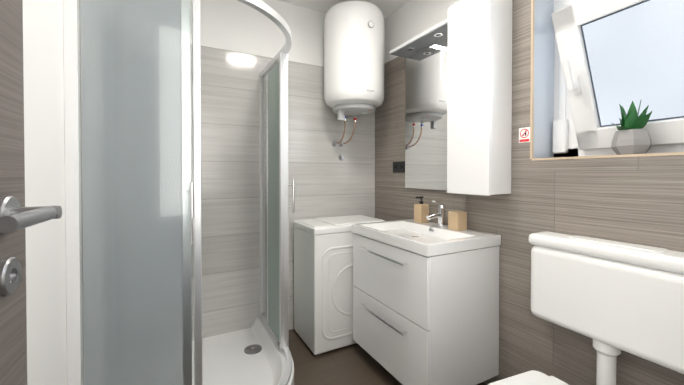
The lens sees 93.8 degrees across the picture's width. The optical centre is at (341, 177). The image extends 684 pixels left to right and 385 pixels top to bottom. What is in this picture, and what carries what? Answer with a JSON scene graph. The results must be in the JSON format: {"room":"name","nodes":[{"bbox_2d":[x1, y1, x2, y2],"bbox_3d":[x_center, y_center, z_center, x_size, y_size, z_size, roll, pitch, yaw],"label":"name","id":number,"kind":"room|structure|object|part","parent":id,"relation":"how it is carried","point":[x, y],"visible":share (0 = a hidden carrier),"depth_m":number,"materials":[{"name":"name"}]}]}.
{"room":"bathroom","nodes":[
{"label":"bathroom","id":0,"kind":"room"},
{"bbox_2d":[23,0,83,384],"bbox_3d":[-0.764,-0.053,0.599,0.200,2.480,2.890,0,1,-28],"label":"door frame","id":1,"kind":"structure","parent":0,"point":[44,123],"depth_m":0.84,"materials":[{"name":"white paint"}]},
{"bbox_2d":[0,0,61,384],"bbox_3d":[-0.341,0.173,0.182,0.138,2.022,0.743,0,1,-28],"label":"door","id":2,"kind":"structure","parent":1,"relation":"in","point":[17,217],"depth_m":0.47,"materials":[{"name":"laminate"}]},
{"bbox_3d":[-0.449,0.096,0.411,0.112,0.141,0.157,0,1,-28],"label":"handle","id":3,"kind":"part","parent":2,"relation":"part of","materials":[{"name":"grey metal"}]},
{"bbox_2d":[190,0,374,340],"bbox_3d":[-0.510,-0.077,2.484,2.420,2.480,0.200,0,1,-28],"label":"wall","id":4,"kind":"structure","parent":0,"point":[242,44],"depth_m":2.29,"materials":[{"name":"tile"}]},
{"bbox_2d":[324,1,384,160],"bbox_3d":[0.085,-0.688,2.401,0.450,1.097,0.490,0,1,-28],"label":"heater","id":5,"kind":"object","parent":4,"relation":"attached to","point":[354,39],"visible":1,"depth_m":2.20,"materials":[{"name":"white metal"}]},
{"bbox_2d":[277,0,409,18],"bbox_3d":[0.169,-1.351,1.192,2.420,0.100,3.090,0,1,-28],"label":"ceiling","id":6,"kind":"structure","parent":0,"point":[388,7],"depth_m":2.41,"materials":[{"name":"white paint"}]},
{"bbox_2d":[289,329,485,384],"bbox_3d":[0.169,1.229,1.225,2.420,0.100,3.090,0,1,-28],"label":"floor","id":7,"kind":"structure","parent":0,"point":[355,364],"depth_m":1.97,"materials":[{"name":"tile"}]},
{"bbox_2d":[63,0,294,384],"bbox_3d":[-0.686,0.213,1.657,0.928,1.920,1.102,0,1,-28],"label":"shower enclosure","id":8,"kind":"object","parent":7,"relation":"on","point":[142,214],"visible":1,"depth_m":1.13,"materials":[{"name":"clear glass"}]},
{"bbox_2d":[293,215,383,354],"bbox_3d":[-0.006,0.736,2.377,0.608,0.857,0.408,0,1,-28],"label":"washing machine","id":9,"kind":"object","parent":7,"relation":"on","point":[323,285],"visible":0.62,"depth_m":2.15,"materials":[{"name":"white plastic"}]},
{"bbox_2d":[488,370,568,384],"bbox_3d":[0.761,0.983,1.107,0.759,0.395,0.400,0,1,-28],"label":"toilet","id":10,"kind":"object","parent":7,"relation":"on","point":[532,377],"visible":1,"depth_m":1.24,"materials":[{"name":"white ceramic"}]},
{"bbox_2d":[375,0,683,384],"bbox_3d":[1.125,-0.066,1.604,0.360,2.480,2.890,0,1,-28],"label":"wall","id":11,"kind":"structure","parent":0,"point":[637,200],"depth_m":1.58,"materials":[{"name":"tile"}]},
{"bbox_2d":[393,161,404,172],"bbox_3d":[0.444,-0.085,2.485,0.013,0.085,0.155,0,1,-28],"label":"double electrical outlet","id":12,"kind":"object","parent":11,"relation":"attached to","point":[398,167],"visible":0.92,"depth_m":2.48,"materials":[{"name":"black plastic"}]},
{"bbox_2d":[352,219,500,384],"bbox_3d":[0.449,0.688,1.911,0.552,0.765,0.706,0,1,-28],"label":"bathroom vanity","id":13,"kind":"object","parent":11,"relation":"attached to","point":[425,303],"visible":1,"depth_m":1.65,"materials":[{"name":"white wood"}]},
{"bbox_2d":[414,196,428,222],"bbox_3d":[0.533,0.212,2.165,0.080,0.177,0.070,0,1,-28],"label":"soap dispenser","id":14,"kind":"object","parent":13,"relation":"on","point":[421,211],"visible":1,"depth_m":2.14,"materials":[{"name":"brown wood"}]},
{"bbox_2d":[352,219,500,256],"bbox_3d":[0.461,0.333,1.913,0.524,0.056,0.706,0,1,-28],"label":"basin","id":15,"kind":"object","parent":13,"relation":"in","point":[407,236],"depth_m":1.76,"materials":[{"name":"white ceramic"}]},
{"bbox_2d":[426,200,445,226],"bbox_3d":[0.587,0.221,1.990,0.144,0.164,0.054,0,1,-28],"label":"faucet","id":16,"kind":"object","parent":13,"relation":"on","point":[440,215],"visible":1,"depth_m":1.99,"materials":[{"name":"silver metal"}]},
{"bbox_2d":[448,211,466,230],"bbox_3d":[0.681,0.252,1.888,0.075,0.105,0.075,0,1,-28],"label":"cup holder","id":17,"kind":"object","parent":13,"relation":"on","point":[457,220],"visible":1,"depth_m":1.86,"materials":[{"name":"brown wood"}]},
{"bbox_2d":[389,0,511,195],"bbox_3d":[0.609,-0.443,1.992,0.179,1.051,0.840,0,1,-28],"label":"upper cabinet","id":18,"kind":"object","parent":11,"relation":"attached to","point":[458,100],"visible":1,"depth_m":1.73,"materials":[{"name":"white wood"}]},
{"bbox_2d":[519,127,529,142],"bbox_3d":[0.917,-0.216,1.607,0.002,0.075,0.058,0,1,-28],"label":"sign","id":19,"kind":"object","parent":11,"relation":"attached to","point":[524,135],"visible":1,"depth_m":1.61,"materials":[{"name":"white plastic"}]},
{"bbox_2d":[533,0,553,157],"bbox_3d":[1.020,-0.525,1.613,0.172,0.862,0.001,0,1,-28],"label":"window reveal","id":20,"kind":"structure","parent":11,"relation":"attached to","point":[543,80],"depth_m":1.61,"materials":[{"name":"white paint"}]},
{"bbox_2d":[528,231,683,384],"bbox_3d":[1.050,0.563,1.215,0.143,0.630,0.628,0,1,-28],"label":"cistern","id":21,"kind":"object","parent":11,"relation":"attached to","point":[611,299],"visible":1,"depth_m":1.18,"materials":[{"name":"white plastic"}]},
{"bbox_2d":[530,0,683,160],"bbox_3d":[1.131,-0.516,1.208,0.012,0.870,0.836,0,1,-28],"label":"trim","id":22,"kind":"structure","parent":11,"relation":"attached to","point":[532,101],"depth_m":1.57,"materials":[{"name":"beige plastic"}]},
{"bbox_2d":[551,0,683,157],"bbox_3d":[1.261,-0.521,1.280,0.468,0.862,0.840,0,1,-25],"label":"window","id":23,"kind":"structure","parent":11,"relation":"in","point":[613,54],"depth_m":1.31,"materials":[{"name":"white plastic"}]},
{"bbox_2d":[611,101,651,154],"bbox_3d":[1.157,-0.201,1.273,0.140,0.221,0.146,0,1,-28],"label":"potted plant","id":24,"kind":"object","parent":11,"relation":"on","point":[631,135],"visible":0.96,"depth_m":1.25,"materials":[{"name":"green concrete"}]}
]}

